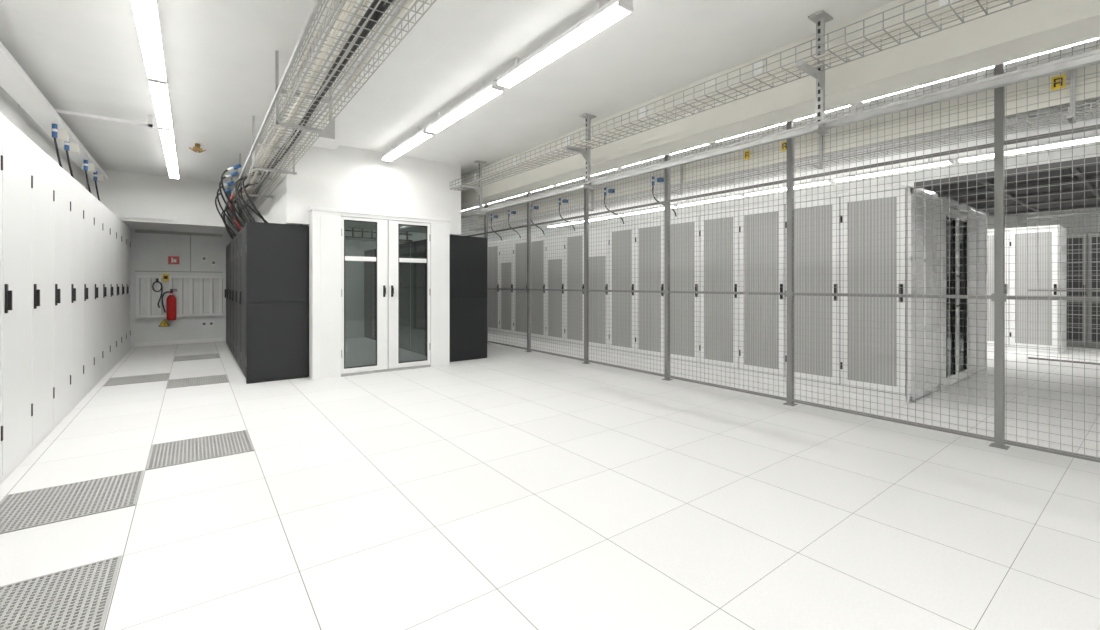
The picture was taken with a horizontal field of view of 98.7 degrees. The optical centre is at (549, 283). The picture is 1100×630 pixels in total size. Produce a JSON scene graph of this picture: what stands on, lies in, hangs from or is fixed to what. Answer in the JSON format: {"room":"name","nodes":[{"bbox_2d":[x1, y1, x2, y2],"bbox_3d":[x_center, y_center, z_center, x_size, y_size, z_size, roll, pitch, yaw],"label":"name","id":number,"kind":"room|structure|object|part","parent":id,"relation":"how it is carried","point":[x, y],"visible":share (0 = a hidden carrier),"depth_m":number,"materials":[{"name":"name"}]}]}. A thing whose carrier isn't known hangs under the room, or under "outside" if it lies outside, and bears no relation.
{"room":"data center","nodes":[
{"label":"data center","id":0,"kind":"room"},
{"bbox_2d":[0,86,85,188],"bbox_3d":[-4.046,-1.470,2.582,0.580,0.820,15.400,0,0,-37],"label":"wall","id":1,"kind":"structure","parent":0,"point":[9,108],"depth_m":5.15,"materials":[{"name":"paint"}]},
{"bbox_2d":[86,170,226,233],"bbox_3d":[-7.234,-1.470,8.835,1.880,0.820,1.580,0,0,-37],"label":"wall header","id":2,"kind":"structure","parent":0,"point":[191,202],"depth_m":8.25,"materials":[{"name":"paint"}]},
{"bbox_2d":[117,215,173,219],"bbox_3d":[-6.894,-1.133,8.070,0.740,0.035,0.040,0,0,-37],"label":"support rail","id":3,"kind":"object","parent":2,"relation":"attached to","point":[127,216],"visible":1,"depth_m":8.05,"materials":[{"name":"grey metal"}]},
{"bbox_2d":[248,136,460,250],"bbox_3d":[-4.006,-1.330,8.894,2.440,1.100,5.380,0,0,-37],"label":"wall","id":4,"kind":"structure","parent":0,"point":[344,177],"depth_m":6.67,"materials":[{"name":"paint"}]},
{"bbox_2d":[307,207,450,379],"bbox_3d":[-2.317,0.120,6.628,1.920,2.200,0.263,0,0,-37],"label":"double door","id":5,"kind":"structure","parent":4,"relation":"in","point":[327,258],"depth_m":6.51,"materials":[{"name":"white painted metal"},{"name":"tinted glass"},{"name":"black plastic"}]},
{"bbox_2d":[345,228,413,242],"bbox_3d":[-3.472,-1.025,8.188,2.220,0.510,0.150,0,0,-37],"label":"cable tray","id":6,"kind":"object","parent":4,"relation":"attached to","point":[362,238],"visible":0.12,"depth_m":8.33,"materials":[{"name":"metal"}]},
{"bbox_2d":[130,196,583,346],"bbox_3d":[-1.806,-0.330,14.025,18.260,3.100,0.150,0,0,-37],"label":"wall","id":7,"kind":"structure","parent":0,"point":[148,251],"depth_m":9.65,"materials":[{"name":"paint"}]},
{"bbox_2d":[152,278,162,307],"bbox_3d":[-7.720,0.183,9.280,0.165,0.586,0.050,0,0,-37],"label":"coil","id":8,"kind":"object","parent":7,"relation":"hanging from","point":[157,279],"visible":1,"depth_m":9.29,"materials":[{"name":"black plastic"}]},
{"bbox_2d":[159,319,168,326],"bbox_3d":[-7.722,0.774,9.447,0.182,0.158,0.005,0,0,-37],"label":"sign","id":9,"kind":"object","parent":7,"relation":"attached to","point":[164,323],"visible":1,"depth_m":9.45,"materials":[{"name":"yellow plastic"}]},
{"bbox_2d":[163,274,168,280],"bbox_3d":[-7.628,-0.130,9.372,0.100,0.140,0.013,0,0,-37],"label":"notice sign","id":10,"kind":"object","parent":7,"relation":"attached to","point":[165,276],"visible":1,"depth_m":9.37,"materials":[{"name":"yellow plastic"}]},
{"bbox_2d":[161,289,176,320],"bbox_3d":[-7.507,0.410,9.338,0.184,0.620,0.228,0,0,7],"label":"fire extinguisher","id":11,"kind":"object","parent":7,"relation":"attached to","point":[170,311],"visible":1,"depth_m":9.29,"materials":[{"name":"red paint"}]},
{"bbox_2d":[168,256,178,263],"bbox_3d":[-7.602,-0.480,9.537,0.180,0.160,0.015,0,0,-37],"label":"safety sign","id":12,"kind":"object","parent":7,"relation":"attached to","point":[171,259],"visible":1,"depth_m":9.53,"materials":[{"name":"red paint"}]},
{"bbox_2d":[135,229,222,272],"bbox_3d":[-7.513,-0.650,9.602,1.400,0.820,0.020,0,0,-37],"label":"trim","id":13,"kind":"structure","parent":7,"relation":"attached to","point":[136,231],"depth_m":9.61,"materials":[{"name":"metal"}]},
{"bbox_2d":[135,338,222,346],"bbox_3d":[-7.514,1.180,9.604,1.400,0.080,0.015,0,0,-37],"label":"baseboard","id":14,"kind":"structure","parent":7,"relation":"attached to","point":[137,344],"depth_m":9.57,"materials":[{"name":"grey"}]},
{"bbox_2d":[136,275,222,317],"bbox_3d":[-7.476,0.245,9.572,1.382,0.830,0.108,0,0,-37],"label":"frame","id":15,"kind":"object","parent":7,"relation":"attached to","point":[138,277],"visible":0.96,"depth_m":9.52,"materials":[{"name":"metal"}]},
{"bbox_2d":[201,321,213,325],"bbox_3d":[-7.156,0.825,9.862,0.203,0.093,0.035,0,0,-37],"label":"power socket group","id":16,"kind":"object","parent":7,"relation":"attached to","point":[204,323],"depth_m":9.84},
{"bbox_2d":[201,256,215,264],"bbox_3d":[-7.142,-0.491,9.873,0.237,0.165,0.035,0,0,-37],"label":"power socket group","id":17,"kind":"object","parent":7,"relation":"attached to","point":[213,262],"depth_m":9.84},
{"bbox_2d":[0,333,1099,629],"bbox_3d":[2.884,1.295,7.824,18.360,0.150,15.800,0,0,-37],"label":"floor","id":18,"kind":"structure","parent":0,"point":[512,488],"depth_m":2.72,"materials":[{"name":"tile"}]},
{"bbox_2d":[0,113,2,476],"bbox_3d":[-3.495,0.095,2.306,1.008,2.250,0.665,0,0,-37],"label":"tall cabinet","id":19,"kind":"object","parent":18,"relation":"on","point":[1,155],"visible":1,"depth_m":2.84,"materials":[{"name":"white metal"}]},
{"bbox_2d":[0,114,32,484],"bbox_3d":[-3.896,0.095,2.837,1.008,2.250,0.665,0,0,-37],"label":"tall cabinet","id":20,"kind":"object","parent":18,"relation":"on","point":[17,178],"visible":1,"depth_m":3.08,"materials":[{"name":"white metal"}]},
{"bbox_2d":[30,141,54,452],"bbox_3d":[-4.297,0.095,3.367,1.008,2.250,0.665,0,0,-37],"label":"tall cabinet","id":21,"kind":"object","parent":18,"relation":"on","point":[43,193],"visible":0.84,"depth_m":3.62,"materials":[{"name":"white metal"}]},
{"bbox_2d":[0,555,121,629],"bbox_3d":[-1.976,1.217,1.693,0.604,0.006,0.599,0,0,-37],"label":"floor grate","id":22,"kind":"object","parent":18,"relation":"on","point":[76,598],"depth_m":1.82,"materials":[{"name":"metal"}]},
{"bbox_2d":[52,160,70,429],"bbox_3d":[-4.698,0.095,3.897,1.008,2.250,0.665,0,0,-37],"label":"tall cabinet","id":23,"kind":"object","parent":18,"relation":"on","point":[62,203],"visible":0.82,"depth_m":4.11,"materials":[{"name":"white metal"}]},
{"bbox_2d":[69,175,83,412],"bbox_3d":[-5.099,0.095,4.428,1.008,2.250,0.665,0,0,-37],"label":"tall cabinet","id":24,"kind":"object","parent":18,"relation":"on","point":[76,189],"visible":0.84,"depth_m":4.67,"materials":[{"name":"white metal"}]},
{"bbox_2d":[82,187,94,398],"bbox_3d":[-5.500,0.095,4.958,1.008,2.250,0.665,0,0,-37],"label":"tall cabinet","id":25,"kind":"object","parent":18,"relation":"on","point":[89,220],"visible":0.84,"depth_m":5.21,"materials":[{"name":"white metal"}]},
{"bbox_2d":[93,197,102,387],"bbox_3d":[-5.902,0.095,5.489,1.008,2.250,0.665,0,0,-37],"label":"tall cabinet","id":26,"kind":"object","parent":18,"relation":"on","point":[98,208],"visible":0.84,"depth_m":5.76,"materials":[{"name":"white metal"}]},
{"bbox_2d":[102,204,110,377],"bbox_3d":[-6.303,0.095,6.019,1.008,2.250,0.665,0,0,-37],"label":"tall cabinet","id":27,"kind":"object","parent":18,"relation":"on","point":[106,212],"visible":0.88,"depth_m":6.29,"materials":[{"name":"white metal"}]},
{"bbox_2d":[109,211,116,370],"bbox_3d":[-6.704,0.095,6.549,1.008,2.250,0.665,0,0,-37],"label":"tall cabinet","id":28,"kind":"object","parent":18,"relation":"on","point":[113,343],"visible":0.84,"depth_m":6.85,"materials":[{"name":"white metal"}]},
{"bbox_2d":[115,216,121,364],"bbox_3d":[-7.105,0.095,7.080,1.008,2.250,0.665,0,0,-37],"label":"tall cabinet","id":29,"kind":"object","parent":18,"relation":"on","point":[118,221],"visible":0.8,"depth_m":7.31,"materials":[{"name":"white metal"}]},
{"bbox_2d":[121,221,126,358],"bbox_3d":[-7.506,0.095,7.610,1.008,2.250,0.665,0,0,-37],"label":"tall cabinet","id":30,"kind":"object","parent":18,"relation":"on","point":[124,240],"visible":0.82,"depth_m":7.90,"materials":[{"name":"white metal"}]},
{"bbox_2d":[0,430,253,533],"bbox_3d":[-2.646,1.217,3.083,1.214,0.006,1.204,0,0,-37],"label":"floor grate","id":31,"kind":"object","parent":18,"relation":"on","point":[33,508],"depth_m":2.75,"materials":[{"name":"metal"}]},
{"bbox_2d":[125,225,130,353],"bbox_3d":[-7.907,0.095,8.140,1.008,2.250,0.665,0,0,-37],"label":"tall cabinet","id":32,"kind":"object","parent":18,"relation":"on","point":[128,245],"visible":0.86,"depth_m":8.35,"materials":[{"name":"white metal"}]},
{"bbox_2d":[103,373,228,388],"bbox_3d":[-4.835,1.217,5.979,1.214,0.006,1.204,0,0,-37],"label":"floor grate","id":33,"kind":"object","parent":18,"relation":"on","point":[174,383],"depth_m":5.94,"materials":[{"name":"metal"}]},
{"bbox_2d":[173,353,219,360],"bbox_3d":[-5.869,1.217,7.851,0.604,0.006,0.599,0,0,-37],"label":"floor grate","id":34,"kind":"object","parent":18,"relation":"on","point":[216,355],"depth_m":7.80,"materials":[{"name":"metal"}]},
{"bbox_2d":[225,245,227,345],"bbox_3d":[-5.920,0.230,9.274,0.750,1.980,0.745,0,0,-37],"label":"rack","id":35,"kind":"object","parent":18,"relation":"on","point":[227,245],"visible":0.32,"depth_m":9.15,"materials":[{"name":"black metal"}]},
{"bbox_2d":[227,242,230,350],"bbox_3d":[-5.470,0.230,8.680,0.750,1.980,0.745,0,0,-37],"label":"rack","id":36,"kind":"object","parent":18,"relation":"on","point":[229,244],"visible":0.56,"depth_m":8.40,"materials":[{"name":"black metal"}]},
{"bbox_2d":[229,238,233,355],"bbox_3d":[-5.021,0.230,8.085,0.750,1.980,0.745,0,0,-37],"label":"rack","id":37,"kind":"object","parent":18,"relation":"on","point":[232,241],"visible":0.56,"depth_m":7.76,"materials":[{"name":"black metal"}]},
{"bbox_2d":[232,235,236,361],"bbox_3d":[-4.572,0.230,7.491,0.750,1.980,0.745,0,0,-37],"label":"rack","id":38,"kind":"object","parent":18,"relation":"on","point":[235,237],"visible":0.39,"depth_m":7.21,"materials":[{"name":"black metal"}]},
{"bbox_2d":[235,230,240,368],"bbox_3d":[-4.122,0.230,6.897,0.750,1.980,0.745,0,0,-37],"label":"rack","id":39,"kind":"object","parent":18,"relation":"on","point":[239,233],"visible":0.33,"depth_m":6.74,"materials":[{"name":"black metal"}]},
{"bbox_2d":[239,225,308,377],"bbox_3d":[-3.673,0.230,6.303,0.750,1.980,0.745,0,0,-37],"label":"rack","id":40,"kind":"object","parent":18,"relation":"on","point":[242,294],"visible":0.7,"depth_m":6.19,"materials":[{"name":"black metal"}]},
{"bbox_2d":[246,221,307,383],"bbox_3d":[-3.439,0.228,5.972,0.680,1.985,0.045,0,0,-37],"label":"panel","id":41,"kind":"object","parent":18,"relation":"on","point":[276,254],"visible":1,"depth_m":5.95,"materials":[{"name":"black metal"}]},
{"bbox_2d":[345,249,363,337],"bbox_3d":[-5.021,0.220,10.277,1.870,2.000,0.070,0,0,-37],"label":"rack","id":42,"kind":"object","parent":18,"relation":"on","point":[354,270],"depth_m":10.69,"materials":[{"name":"grey metal"}]},
{"bbox_2d":[364,249,372,338],"bbox_3d":[-3.811,0.230,10.869,0.750,1.980,0.745,0,0,-37],"label":"rack","id":43,"kind":"object","parent":18,"relation":"on","point":[368,265],"visible":0.15,"depth_m":10.61,"materials":[{"name":"black metal"}]},
{"bbox_2d":[373,249,375,339],"bbox_3d":[-3.362,0.230,10.275,0.750,1.980,0.745,0,0,-37],"label":"rack","id":44,"kind":"object","parent":18,"relation":"on","point":[374,250],"visible":0.15,"depth_m":10.26,"materials":[{"name":"black metal"}]},
{"bbox_2d":[399,242,410,350],"bbox_3d":[-2.463,0.230,9.086,0.750,1.980,0.745,0,0,-37],"label":"rack","id":45,"kind":"object","parent":18,"relation":"on","point":[404,249],"visible":0.11,"depth_m":8.80,"materials":[{"name":"black metal"}]},
{"bbox_2d":[410,239,425,355],"bbox_3d":[-2.013,0.230,8.492,0.750,1.980,0.745,0,0,-37],"label":"rack","id":46,"kind":"object","parent":18,"relation":"on","point":[417,248],"visible":0.3,"depth_m":8.26,"materials":[{"name":"black metal"}]},
{"bbox_2d":[450,235,486,361],"bbox_3d":[-1.325,0.228,7.571,0.720,1.985,0.045,0,0,-37],"label":"rack","id":47,"kind":"object","parent":18,"relation":"on","point":[468,255],"visible":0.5,"depth_m":7.56,"materials":[{"name":"black metal"}]},
{"bbox_2d":[488,241,498,334],"bbox_3d":[-1.014,0.100,11.809,1.030,2.240,0.620,0,0,-37],"label":"tall cabinet","id":48,"kind":"object","parent":18,"relation":"on","point":[496,244],"visible":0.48,"depth_m":11.46,"materials":[{"name":"white metal"}]},
{"bbox_2d":[499,239,512,336],"bbox_3d":[-0.640,0.100,11.315,1.030,2.240,0.620,0,0,-37],"label":"tall cabinet","id":49,"kind":"object","parent":18,"relation":"on","point":[509,249],"visible":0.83,"depth_m":10.99,"materials":[{"name":"white metal"}]},
{"bbox_2d":[513,237,526,339],"bbox_3d":[-0.266,0.100,10.820,1.030,2.240,0.620,0,0,-37],"label":"tall cabinet","id":50,"kind":"object","parent":18,"relation":"on","point":[519,239],"visible":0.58,"depth_m":10.57,"materials":[{"name":"white metal"}]},
{"bbox_2d":[531,235,545,342],"bbox_3d":[0.108,0.100,10.325,1.030,2.240,0.620,0,0,-37],"label":"tall cabinet","id":51,"kind":"object","parent":18,"relation":"on","point":[541,278],"visible":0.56,"depth_m":9.97,"materials":[{"name":"white metal"}]},
{"bbox_2d":[546,232,564,345],"bbox_3d":[0.482,0.100,9.831,1.030,2.240,0.620,0,0,-37],"label":"tall cabinet","id":52,"kind":"object","parent":18,"relation":"on","point":[551,282],"visible":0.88,"depth_m":9.53,"materials":[{"name":"white metal"}]},
{"bbox_2d":[564,230,583,348],"bbox_3d":[0.856,0.100,9.336,1.030,2.240,0.620,0,0,-37],"label":"tall cabinet","id":53,"kind":"object","parent":18,"relation":"on","point":[575,244],"visible":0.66,"depth_m":9.06,"materials":[{"name":"white metal"}]},
{"bbox_2d":[589,226,608,352],"bbox_3d":[1.230,0.100,8.842,1.030,2.240,0.620,0,0,-37],"label":"tall cabinet","id":54,"kind":"object","parent":18,"relation":"on","point":[603,228],"visible":0.35,"depth_m":8.51,"materials":[{"name":"white metal"}]},
{"bbox_2d":[609,222,634,357],"bbox_3d":[1.604,0.100,8.348,1.030,2.240,0.620,0,0,-37],"label":"tall cabinet","id":55,"kind":"object","parent":18,"relation":"on","point":[625,270],"visible":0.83,"depth_m":8.04,"materials":[{"name":"white metal"}]},
{"bbox_2d":[635,218,663,361],"bbox_3d":[1.978,0.100,7.853,1.030,2.240,0.620,0,0,-37],"label":"tall cabinet","id":56,"kind":"object","parent":18,"relation":"on","point":[642,282],"visible":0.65,"depth_m":7.58,"materials":[{"name":"white metal"}]},
{"bbox_2d":[671,213,699,367],"bbox_3d":[2.352,0.100,7.359,1.030,2.240,0.620,0,0,-37],"label":"tall cabinet","id":57,"kind":"object","parent":18,"relation":"on","point":[687,251],"visible":0.32,"depth_m":7.01,"materials":[{"name":"white metal"}]},
{"bbox_2d":[699,208,739,374],"bbox_3d":[2.726,0.100,6.864,1.030,2.240,0.620,0,0,-37],"label":"tall cabinet","id":58,"kind":"object","parent":18,"relation":"on","point":[716,272],"visible":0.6,"depth_m":6.59,"materials":[{"name":"white metal"}]},
{"bbox_2d":[739,202,785,382],"bbox_3d":[3.100,0.100,6.370,1.030,2.240,0.620,0,0,-37],"label":"tall cabinet","id":59,"kind":"object","parent":18,"relation":"on","point":[756,283],"visible":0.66,"depth_m":6.08,"materials":[{"name":"white metal"}]},
{"bbox_2d":[461,41,1099,462],"bbox_3d":[1.119,-0.320,6.519,0.100,3.080,15.252,0,0,-37],"label":"fence","id":60,"kind":"object","parent":18,"relation":"on","point":[999,296],"visible":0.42,"depth_m":4.59,"materials":[{"name":"metal"}]},
{"bbox_2d":[785,194,840,391],"bbox_3d":[3.474,0.100,5.875,1.030,2.240,0.620,0,0,-37],"label":"tall cabinet","id":61,"kind":"object","parent":18,"relation":"on","point":[811,282],"visible":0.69,"depth_m":5.53,"materials":[{"name":"white metal"}]},
{"bbox_2d":[840,185,938,402],"bbox_3d":[3.860,0.100,5.365,1.030,2.240,0.660,0,0,-37],"label":"tall cabinet","id":62,"kind":"object","parent":18,"relation":"on","point":[901,213],"depth_m":5.07,"materials":[{"name":"white metal"}]},
{"bbox_3d":[4.065,0.105,5.128,0.970,2.210,0.035,0,0,-37],"label":"cabinet end panel","id":63,"kind":"part","parent":62,"relation":"part of","materials":[{"name":"white metal"}]},
{"bbox_2d":[987,228,1008,350],"bbox_3d":[8.593,0.100,9.170,1.030,2.240,0.620,0,0,-37],"label":"tall cabinet","id":64,"kind":"object","parent":18,"relation":"on","point":[990,236],"visible":0.26,"depth_m":8.81,"materials":[{"name":"white metal"}]},
{"bbox_2d":[1009,225,1066,354],"bbox_3d":[8.967,0.100,8.675,1.030,2.240,0.620,0,0,-37],"label":"tall cabinet","id":65,"kind":"object","parent":18,"relation":"on","point":[1033,327],"visible":0.94,"depth_m":8.40,"materials":[{"name":"white metal"}]},
{"bbox_2d":[1028,211,1099,364],"bbox_3d":[8.967,-0.320,5.716,0.050,3.080,4.502,0,0,-37],"label":"fence","id":66,"kind":"object","parent":18,"relation":"on","point":[1088,213],"visible":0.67,"depth_m":7.25,"materials":[{"name":"metal"}]},
{"bbox_2d":[1067,233,1086,347],"bbox_3d":[10.389,0.120,9.613,1.030,2.200,0.800,0,0,-37],"label":"tall cabinet","id":67,"kind":"object","parent":18,"relation":"on","point":[1078,249],"visible":0.16,"depth_m":9.10,"materials":[{"name":"grey metal"}]},
{"bbox_2d":[1087,232,1099,348],"bbox_3d":[10.872,0.120,8.975,1.030,2.200,0.800,0,0,-37],"label":"tall cabinet","id":68,"kind":"object","parent":18,"relation":"on","point":[1091,328],"visible":0.9,"depth_m":8.93,"materials":[{"name":"grey metal"}]},
{"bbox_2d":[0,0,1099,228],"bbox_3d":[2.884,-1.955,7.824,18.360,0.150,15.800,0,0,-37],"label":"ceiling","id":69,"kind":"structure","parent":0,"point":[84,56],"depth_m":4.25,"materials":[{"name":"paint"}]},
{"bbox_2d":[0,41,107,200],"bbox_3d":[-4.425,-1.459,3.800,0.275,0.836,9.400,0,0,-37],"label":"busbar trunking","id":70,"kind":"object","parent":69,"relation":"hanging from","point":[14,80],"visible":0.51,"depth_m":4.71,"materials":[{"name":"cream painted steel"},{"name":"blue plastic"},{"name":"black rubber cable"}]},
{"bbox_2d":[18,104,152,127],"bbox_3d":[-4.840,-1.813,4.965,1.010,0.127,0.040,0,0,-37],"label":"support rail","id":71,"kind":"object","parent":69,"relation":"attached to","point":[150,117],"visible":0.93,"depth_m":5.04,"materials":[{"name":"white metal"}]},
{"bbox_2d":[131,0,165,81],"bbox_3d":[-2.858,-1.796,3.380,0.120,0.161,1.500,0,0,-37],"label":"light","id":72,"kind":"object","parent":69,"relation":"attached to","point":[145,11],"depth_m":3.28,"materials":[{"name":"white plastic"}]},
{"bbox_2d":[148,79,172,129],"bbox_3d":[-3.793,-1.796,4.617,0.120,0.161,1.500,0,0,-37],"label":"light","id":73,"kind":"object","parent":69,"relation":"attached to","point":[159,89],"depth_m":4.47,"materials":[{"name":"white plastic"}]},
{"bbox_2d":[159,128,176,158],"bbox_3d":[-4.728,-1.796,5.853,0.120,0.161,1.500,0,0,-37],"label":"light","id":74,"kind":"object","parent":69,"relation":"attached to","point":[167,136],"depth_m":5.74,"materials":[{"name":"white plastic"}]},
{"bbox_2d":[165,158,178,178],"bbox_3d":[-5.663,-1.796,7.089,0.120,0.161,1.500,0,0,-37],"label":"light","id":75,"kind":"object","parent":69,"relation":"attached to","point":[172,166],"depth_m":7.01,"materials":[{"name":"white plastic"}]},
{"bbox_2d":[189,143,205,152],"bbox_3d":[-4.726,-1.820,6.331,0.188,0.114,0.166,0,0,-37],"label":"ceiling detector","id":76,"kind":"object","parent":69,"relation":"attached to","point":[197,146],"depth_m":6.30,"materials":[{"name":"gold metal"}]},
{"bbox_2d":[230,0,436,213],"bbox_3d":[-1.608,-1.558,3.361,0.450,0.637,13.500,0,0,-37],"label":"cable tray","id":77,"kind":"object","parent":69,"relation":"attached to","point":[377,8],"visible":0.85,"depth_m":3.30,"materials":[{"name":"metal"}]},
{"bbox_2d":[215,164,267,238],"bbox_3d":[-4.793,-1.201,7.218,0.554,0.872,3.249,0,0,-37],"label":"cable bundle","id":78,"kind":"object","parent":77,"relation":"hanging from","point":[231,206],"visible":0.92,"depth_m":6.57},
{"bbox_2d":[300,0,492,149],"bbox_3d":[-0.041,-1.839,2.226,0.420,0.082,10.000,0,0,-37],"label":"beam","id":79,"kind":"structure","parent":69,"relation":"attached to","point":[445,19],"depth_m":3.76,"materials":[{"name":"paint"}]},
{"bbox_2d":[382,126,432,161],"bbox_3d":[-1.838,-1.796,5.995,0.120,0.161,1.480,0,0,-37],"label":"light","id":80,"kind":"object","parent":69,"relation":"attached to","point":[421,135],"depth_m":5.85,"materials":[{"name":"white plastic"}]},
{"bbox_2d":[426,81,503,133],"bbox_3d":[-0.903,-1.796,4.758,0.120,0.161,1.480,0,0,-37],"label":"light","id":81,"kind":"object","parent":69,"relation":"attached to","point":[491,90],"depth_m":4.60,"materials":[{"name":"white plastic"}]},
{"bbox_2d":[496,0,633,88],"bbox_3d":[0.032,-1.796,3.522,0.120,0.161,1.480,0,0,-37],"label":"light","id":82,"kind":"object","parent":69,"relation":"attached to","point":[613,11],"depth_m":3.34,"materials":[{"name":"white plastic"}]},
{"bbox_2d":[450,0,1099,217],"bbox_3d":[0.478,-1.474,5.001,0.404,0.807,13.600,0,0,-37],"label":"cable tray","id":83,"kind":"object","parent":69,"relation":"hanging from","point":[822,126],"depth_m":3.30,"materials":[{"name":"grey metal"}]},
{"bbox_2d":[461,0,1099,210],"bbox_3d":[0.308,-1.630,6.046,0.415,0.500,15.672,0,0,-37],"label":"ceiling beam","id":84,"kind":"structure","parent":69,"relation":"attached to","point":[1033,27],"depth_m":3.54,"materials":[{"name":"beige metal"}]},
{"bbox_2d":[469,63,1099,240],"bbox_3d":[2.290,-1.452,6.684,0.323,0.851,14.100,0,0,-37],"label":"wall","id":85,"kind":"structure","parent":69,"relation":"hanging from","point":[1095,68],"depth_m":5.21,"materials":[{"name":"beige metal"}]},
{"bbox_2d":[744,150,749,159],"bbox_3d":[2.643,-1.730,6.325,0.006,0.110,0.080,0,0,-37],"label":"letter sign","id":86,"kind":"object","parent":85,"relation":"attached to","point":[745,152],"visible":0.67,"depth_m":6.33,"materials":[{"name":"yellow plastic"}]},
{"bbox_2d":[781,141,786,150],"bbox_3d":[2.944,-1.730,5.926,0.006,0.110,0.080,0,0,-37],"label":"letter sign","id":87,"kind":"object","parent":85,"relation":"attached to","point":[783,148],"visible":0.89,"depth_m":5.93,"materials":[{"name":"yellow plastic"}]},
{"bbox_2d":[1051,74,1064,89],"bbox_3d":[4.362,-1.730,4.051,0.006,0.110,0.080,0,0,-37],"label":"letter sign","id":88,"kind":"object","parent":85,"relation":"attached to","point":[1054,86],"visible":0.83,"depth_m":4.05,"materials":[{"name":"yellow plastic"}]},
{"bbox_2d":[914,149,1099,215],"bbox_3d":[6.413,-1.423,3.904,3.280,0.907,4.690,0,0,-37],"label":"cable tray","id":89,"kind":"object","parent":69,"relation":"hanging from","point":[1092,194],"visible":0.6,"depth_m":4.92,"materials":[{"name":"metal"}]},
{"bbox_2d":[547,219,581,227],"bbox_3d":[0.422,-1.796,13.698,0.130,0.161,1.540,0,0,-37],"label":"light","id":90,"kind":"object","parent":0,"point":[576,221],"depth_m":13.64,"materials":[{"name":"white plastic"}]},
{"bbox_2d":[558,168,618,184],"bbox_3d":[0.566,-1.817,7.788,0.060,0.121,1.540,0,0,-37],"label":"light","id":91,"kind":"object","parent":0,"point":[618,168],"depth_m":7.64,"materials":[{"name":"white plastic"}]},
{"bbox_2d":[582,212,625,221],"bbox_3d":[1.388,-1.796,12.422,0.130,0.161,1.540,0,0,-37],"label":"light","id":92,"kind":"object","parent":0,"point":[620,214],"depth_m":12.22,"materials":[{"name":"white plastic"}]},
{"bbox_2d":[624,204,676,214],"bbox_3d":[2.353,-1.796,11.146,0.130,0.161,1.540,0,0,-37],"label":"light","id":93,"kind":"object","parent":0,"point":[632,212],"depth_m":11.18,"materials":[{"name":"white plastic"}]},
{"bbox_2d":[621,143,710,167],"bbox_3d":[1.532,-1.817,6.512,0.060,0.121,1.540,0,0,-37],"label":"light","id":94,"kind":"object","parent":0,"point":[709,143],"depth_m":6.53,"materials":[{"name":"white plastic"}]},
{"bbox_2d":[677,192,744,206],"bbox_3d":[3.318,-1.796,9.870,0.130,0.161,1.540,0,0,-37],"label":"light","id":95,"kind":"object","parent":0,"point":[740,194],"depth_m":9.73,"materials":[{"name":"white plastic"}]},
{"bbox_2d":[715,104,853,142],"bbox_3d":[2.497,-1.817,5.236,0.060,0.121,1.540,0,0,-37],"label":"light","id":96,"kind":"object","parent":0,"point":[852,104],"depth_m":5.20,"materials":[{"name":"white plastic"}]},
{"bbox_2d":[744,178,832,195],"bbox_3d":[4.283,-1.796,8.593,0.130,0.161,1.540,0,0,-37],"label":"light","id":97,"kind":"object","parent":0,"point":[814,183],"depth_m":8.50,"materials":[{"name":"white plastic"}]},
{"bbox_2d":[833,158,953,181],"bbox_3d":[5.248,-1.796,7.317,0.130,0.161,1.540,0,0,-37],"label":"light","id":98,"kind":"object","parent":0,"point":[936,163],"depth_m":7.20,"materials":[{"name":"white plastic"}]},
{"bbox_2d":[937,196,970,389],"bbox_3d":[5.002,0.100,5.786,1.240,2.240,0.105,0,0,-37],"label":"server rack","id":99,"kind":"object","parent":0,"point":[944,201],"depth_m":5.73,"materials":[{"name":"white metal"}]},
{"bbox_2d":[859,37,1099,102],"bbox_3d":[3.462,-1.817,3.960,0.060,0.121,1.540,0,0,-37],"label":"light","id":100,"kind":"object","parent":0,"point":[1098,37],"depth_m":3.85,"materials":[{"name":"white plastic"}]},
{"bbox_2d":[956,129,1099,162],"bbox_3d":[6.214,-1.796,6.041,0.130,0.161,1.540,0,0,-37],"label":"light","id":101,"kind":"object","parent":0,"point":[1095,138],"depth_m":5.98,"materials":[{"name":"white plastic"}]},
{"bbox_2d":[978,208,1099,233],"bbox_3d":[10.106,-0.330,13.286,0.150,3.100,15.400,0,0,-37],"label":"wall","id":102,"kind":"structure","parent":0,"point":[1022,218],"depth_m":10.90,"materials":[{"name":"paint"}]},
{"bbox_3d":[5.707,0.100,6.786,1.030,2.240,0.620,0,0,-37],"label":"cabinet","id":103,"kind":"object","parent":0,"visible":0},
{"bbox_2d":[971,209,985,373],"bbox_3d":[5.891,0.105,6.509,0.970,2.210,0.035,0,0,-37],"label":"cabinet end panel","id":104,"kind":"object","parent":103,"relation":"attached to","point":[981,230],"visible":0.5,"depth_m":6.49,"materials":[{"name":"white metal"}]}
]}

